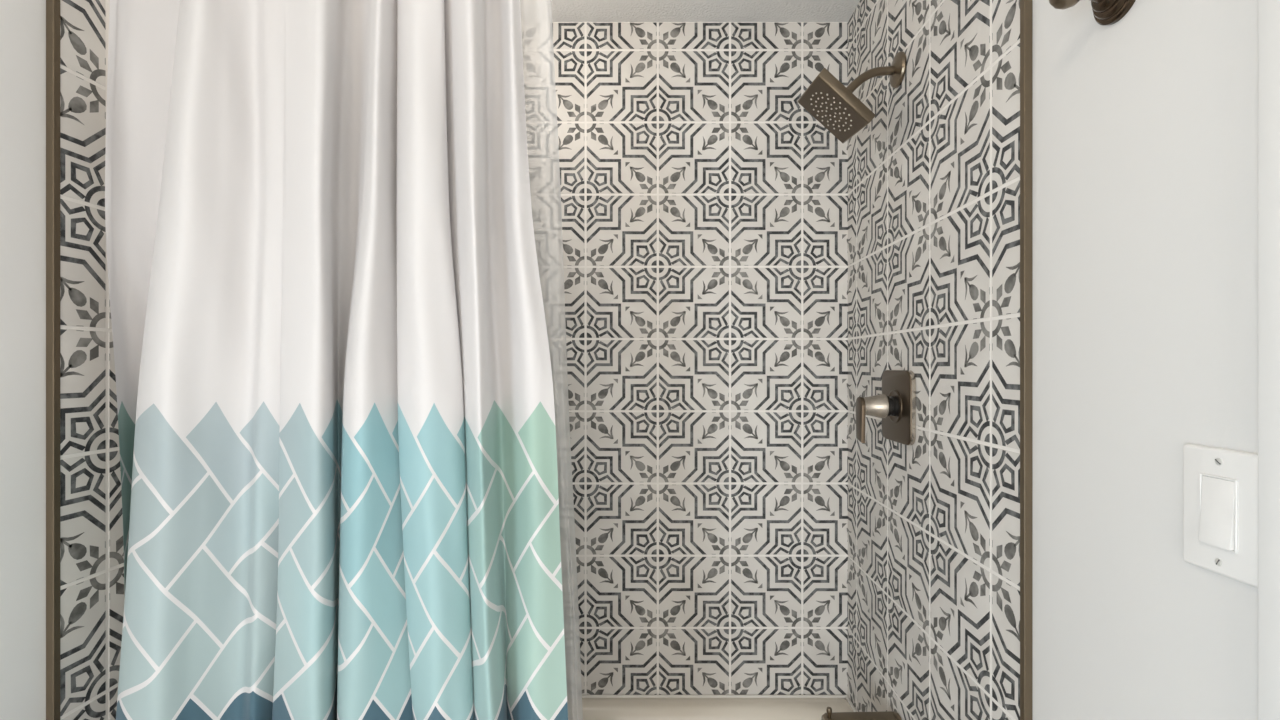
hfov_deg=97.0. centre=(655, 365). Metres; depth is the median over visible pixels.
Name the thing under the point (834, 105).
showerhead
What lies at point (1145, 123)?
wall
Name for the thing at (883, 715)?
tub spout
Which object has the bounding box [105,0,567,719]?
shower curtain
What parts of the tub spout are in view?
spout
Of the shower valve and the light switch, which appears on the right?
the light switch
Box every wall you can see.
[0,0,124,719]
[552,22,847,699]
[848,0,1257,719]
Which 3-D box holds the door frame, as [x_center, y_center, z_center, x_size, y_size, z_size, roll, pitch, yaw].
[0.541,0.358,0.050,0.018,2.062,0.904,0,0,0]
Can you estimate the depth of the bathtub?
1.54 m
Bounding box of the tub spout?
[821,707,901,719]
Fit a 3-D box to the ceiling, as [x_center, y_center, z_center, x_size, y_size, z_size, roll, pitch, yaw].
[-0.194,-1.008,0.071,1.688,0.080,3.243,0,0,0]
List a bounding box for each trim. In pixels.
[46,0,59,719]
[1020,0,1032,719]
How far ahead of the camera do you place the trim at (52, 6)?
0.87 m
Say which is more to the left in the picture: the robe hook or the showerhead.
the showerhead
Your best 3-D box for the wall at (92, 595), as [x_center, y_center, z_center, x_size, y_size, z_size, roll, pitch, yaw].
[-0.982,0.210,0.071,0.111,2.357,3.043,0,0,0]
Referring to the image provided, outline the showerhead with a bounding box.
[797,51,905,142]
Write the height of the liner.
1.550 m
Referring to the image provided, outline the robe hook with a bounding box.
[1049,0,1135,24]
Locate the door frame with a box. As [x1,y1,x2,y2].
[1258,0,1279,719]
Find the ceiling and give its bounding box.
[551,0,859,21]
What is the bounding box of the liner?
[520,0,582,719]
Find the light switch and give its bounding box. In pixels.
[1183,444,1257,587]
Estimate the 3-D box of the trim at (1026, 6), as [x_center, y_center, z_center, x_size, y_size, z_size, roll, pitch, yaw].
[0.544,0.211,0.832,0.012,2.356,0.011,0,0,0]
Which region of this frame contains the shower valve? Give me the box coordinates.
[856,370,915,444]
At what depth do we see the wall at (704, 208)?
1.59 m
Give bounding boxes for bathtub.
[582,695,856,719]
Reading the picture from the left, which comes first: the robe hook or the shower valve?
the shower valve

